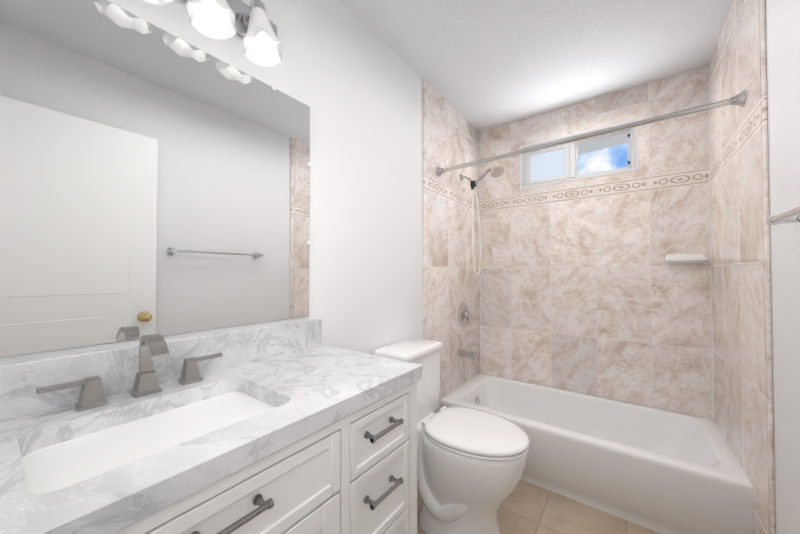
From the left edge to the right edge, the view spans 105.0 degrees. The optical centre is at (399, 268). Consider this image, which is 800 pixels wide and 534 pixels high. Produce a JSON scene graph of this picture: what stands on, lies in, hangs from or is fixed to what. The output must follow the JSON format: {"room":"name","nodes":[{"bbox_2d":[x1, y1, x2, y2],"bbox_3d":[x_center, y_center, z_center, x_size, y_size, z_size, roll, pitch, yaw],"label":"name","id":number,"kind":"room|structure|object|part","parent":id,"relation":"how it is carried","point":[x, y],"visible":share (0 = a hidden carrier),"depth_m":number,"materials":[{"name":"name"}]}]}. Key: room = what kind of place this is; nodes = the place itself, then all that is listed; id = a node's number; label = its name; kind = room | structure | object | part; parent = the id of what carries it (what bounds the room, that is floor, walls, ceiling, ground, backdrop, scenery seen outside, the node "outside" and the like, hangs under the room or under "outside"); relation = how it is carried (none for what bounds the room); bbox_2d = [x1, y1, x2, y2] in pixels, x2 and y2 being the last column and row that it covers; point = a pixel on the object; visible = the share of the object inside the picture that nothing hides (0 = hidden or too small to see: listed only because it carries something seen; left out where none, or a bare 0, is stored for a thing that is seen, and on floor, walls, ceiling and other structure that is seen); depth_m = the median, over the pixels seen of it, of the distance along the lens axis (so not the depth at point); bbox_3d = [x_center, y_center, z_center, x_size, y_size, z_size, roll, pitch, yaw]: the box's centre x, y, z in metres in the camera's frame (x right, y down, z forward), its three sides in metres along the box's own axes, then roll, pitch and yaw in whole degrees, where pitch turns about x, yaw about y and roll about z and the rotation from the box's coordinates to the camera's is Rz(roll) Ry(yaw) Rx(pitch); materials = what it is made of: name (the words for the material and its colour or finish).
{"room":"bathroom","nodes":[
{"label":"bathroom","id":0,"kind":"room"},
{"bbox_2d":[0,0,422,364],"bbox_3d":[-0.217,0.000,1.561,0.120,2.440,3.131,-1,-1,37],"label":"wall","id":1,"kind":"structure","parent":0,"point":[349,78],"depth_m":1.44,"materials":[{"name":"white paint"}]},
{"bbox_2d":[0,0,310,356],"bbox_3d":[-0.603,-0.243,0.937,0.009,0.861,0.794,-1,-1,37],"label":"mirror","id":2,"kind":"object","parent":1,"relation":"attached to","point":[154,179],"visible":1,"depth_m":0.81,"materials":[{"name":"clear glass"}]},
{"bbox_2d":[143,0,282,66],"bbox_3d":[-0.590,-0.793,0.837,0.158,0.211,0.633,-1,-1,37],"label":"sconce","id":3,"kind":"object","parent":1,"relation":"attached to","point":[253,25],"visible":1,"depth_m":0.97,"materials":[{"name":"white glass"}]},
{"bbox_2d":[423,79,479,412],"bbox_3d":[0.421,0.012,2.308,0.008,2.440,0.915,-1,-1,37],"label":"wall tile","id":4,"kind":"structure","parent":1,"relation":"attached to","point":[451,281],"depth_m":2.22,"materials":[{"name":"beige tile"}]},
{"bbox_2d":[458,302,470,325],"bbox_3d":[0.515,0.353,2.375,0.058,0.184,0.184,-1,-1,37],"label":"shower valve","id":5,"kind":"object","parent":4,"relation":"attached to","point":[464,316],"visible":1,"depth_m":2.35,"materials":[{"name":"silver metal"}]},
{"bbox_2d":[459,349,477,359],"bbox_3d":[0.517,0.641,2.313,0.130,0.072,0.060,-1,-1,37],"label":"tub spout","id":6,"kind":"object","parent":4,"relation":"attached to","point":[471,354],"visible":1,"depth_m":2.29,"materials":[{"name":"silver metal"}]},
{"bbox_2d":[460,166,503,275],"bbox_3d":[0.632,-0.345,2.318,0.330,0.798,0.184,-1,-1,37],"label":"shower head","id":7,"kind":"object","parent":4,"relation":"attached to","point":[497,171],"visible":1,"depth_m":2.34},
{"bbox_2d":[436,89,745,176],"bbox_3d":[0.851,-0.688,1.693,1.434,0.104,0.112,-1,-1,37],"label":"curtain rod","id":8,"kind":"object","parent":4,"relation":"attached to","point":[739,99],"visible":1,"depth_m":1.53,"materials":[{"name":"silver metal"}]},
{"bbox_2d":[479,131,480,372],"bbox_3d":[0.698,-0.152,2.673,0.004,2.100,0.004,-1,-1,37],"label":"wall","id":9,"kind":"structure","parent":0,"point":[480,278],"depth_m":2.66,"materials":[{"name":"white tile"}]},
{"bbox_2d":[339,0,732,130],"bbox_3d":[0.417,-1.277,1.121,1.687,0.100,3.151,-1,-1,37],"label":"ceiling","id":10,"kind":"structure","parent":0,"point":[480,65],"depth_m":1.68,"materials":[{"name":"white paint"}]},
{"bbox_2d":[417,479,660,533],"bbox_3d":[0.417,1.263,1.080,1.687,0.100,3.151,-1,-1,37],"label":"floor","id":11,"kind":"structure","parent":0,"point":[527,507],"depth_m":1.50,"materials":[{"name":"tile"}]},
{"bbox_2d":[0,319,421,533],"bbox_3d":[-0.462,0.683,0.677,0.524,1.046,1.158,-1,-1,37],"label":"bathroom vanity","id":12,"kind":"object","parent":11,"relation":"on","point":[293,428],"visible":1,"depth_m":0.68,"materials":[{"name":"white stone"}]},
{"bbox_2d":[36,333,222,411],"bbox_3d":[-0.610,0.236,0.753,0.138,0.150,0.360,-1,-1,37],"label":"faucet","id":13,"kind":"object","parent":12,"relation":"on","point":[143,369],"depth_m":0.78,"materials":[{"name":"silver metal"}]},
{"bbox_2d":[373,338,529,533],"bbox_3d":[0.250,0.811,1.474,0.698,0.816,0.380,-1,-1,37],"label":"toilet","id":14,"kind":"object","parent":11,"relation":"on","point":[471,463],"visible":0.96,"depth_m":1.33,"materials":[{"name":"white ceramic"}]},
{"bbox_2d":[440,373,753,533],"bbox_3d":[1.058,1.056,1.943,1.441,0.340,0.705,-1,-1,37],"label":"bathtub","id":15,"kind":"object","parent":11,"relation":"on","point":[661,471],"visible":0.73,"depth_m":1.61,"materials":[{"name":"white ceramic"}]},
{"bbox_2d":[765,0,799,533],"bbox_3d":[1.039,-0.015,0.625,0.120,2.440,3.131,-1,-1,37],"label":"wall","id":16,"kind":"structure","parent":0,"point":[783,56],"depth_m":0.98,"materials":[{"name":"white paint"}]},
{"bbox_2d":[708,0,768,533],"bbox_3d":[1.585,-0.001,1.463,0.008,2.440,0.879,-1,-1,37],"label":"wall tile","id":17,"kind":"structure","parent":16,"relation":"attached to","point":[739,374],"depth_m":1.35,"materials":[{"name":"beige tile"}]},
{"bbox_2d":[707,65,713,418],"bbox_3d":[1.841,-0.166,1.819,0.004,2.100,0.004,-1,-1,37],"label":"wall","id":18,"kind":"structure","parent":17,"relation":"attached to","point":[710,242],"depth_m":1.82,"materials":[{"name":"white tile"}]},
{"bbox_2d":[759,0,775,533],"bbox_3d":[1.310,-0.007,1.096,0.010,2.440,0.034,-1,-1,37],"label":"trim","id":19,"kind":"structure","parent":16,"relation":"attached to","point":[767,278],"depth_m":1.09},
{"bbox_2d":[766,206,799,225],"bbox_3d":[0.903,-0.141,0.615,0.084,0.052,0.642,-1,-1,37],"label":"towel bar","id":20,"kind":"object","parent":16,"relation":"attached to","point":[791,216],"visible":1,"depth_m":0.84,"materials":[{"name":"silver metal"}]},
{"bbox_3d":[1.313,0.293,2.294,0.757,1.878,0.120,-1,-1,37],"label":"wall","id":21,"kind":"structure","parent":0,"visible":0},
{"bbox_2d":[520,118,638,188],"bbox_3d":[1.301,-0.820,2.296,0.757,0.347,0.104,-1,-1,37],"label":"window","id":22,"kind":"structure","parent":21,"relation":"in","point":[571,161],"depth_m":2.35,"materials":[{"name":"white plastic"}]},
{"bbox_3d":[1.167,-0.817,2.424,0.308,0.267,0.004,-1,-1,37],"label":"frosted window pane","id":23,"kind":"part","parent":22,"relation":"part of","materials":[{"name":"white glass"}]},
{"bbox_2d":[578,133,627,174],"bbox_3d":[1.458,-0.821,2.214,0.328,0.267,0.004,-1,-1,37],"label":"sky","id":24,"kind":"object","parent":22,"relation":"in","point":[606,153],"visible":0.86,"depth_m":2.21,"materials":[{"name":"blue"}]},
{"bbox_2d":[520,170,641,404],"bbox_3d":[1.275,0.292,2.242,0.757,1.878,0.008,-1,-1,37],"label":"wall tile","id":25,"kind":"structure","parent":21,"relation":"attached to","point":[580,283],"depth_m":2.21,"materials":[{"name":"beige tile"}]},
{"bbox_3d":[0.871,0.017,2.628,0.347,2.440,0.120,-1,-1,37],"label":"wall","id":26,"kind":"structure","parent":0,"visible":0},
{"bbox_2d":[480,120,520,380],"bbox_3d":[0.832,0.017,2.577,0.347,2.440,0.008,-1,-1,37],"label":"wall tile","id":27,"kind":"structure","parent":26,"relation":"attached to","point":[500,280],"depth_m":2.56,"materials":[{"name":"beige tile"}]},
{"bbox_3d":[1.754,0.007,1.969,0.343,2.440,0.120,-1,-1,37],"label":"wall","id":28,"kind":"structure","parent":0,"visible":0},
{"bbox_2d":[638,66,713,419],"bbox_3d":[1.716,0.006,1.918,0.343,2.440,0.008,-1,-1,37],"label":"wall tile","id":29,"kind":"structure","parent":28,"relation":"attached to","point":[675,299],"depth_m":1.91,"materials":[{"name":"beige tile"}]},
{"bbox_2d":[664,254,708,263],"bbox_3d":[1.722,-0.062,1.853,0.190,0.057,0.092,-1,-1,37],"label":"shelf","id":30,"kind":"object","parent":28,"relation":"attached to","point":[683,258],"visible":1,"depth_m":1.85,"materials":[{"name":"white ceramic"}]},
{"bbox_3d":[1.313,-1.100,2.316,0.757,0.215,0.120,-1,-1,37],"label":"wall","id":31,"kind":"structure","parent":0,"visible":0},
{"bbox_2d":[520,86,637,145],"bbox_3d":[1.275,-1.101,2.265,0.757,0.215,0.008,-1,-1,37],"label":"wall tile","id":32,"kind":"structure","parent":31,"relation":"attached to","point":[615,107],"depth_m":2.23,"materials":[{"name":"beige tile"}]}
]}

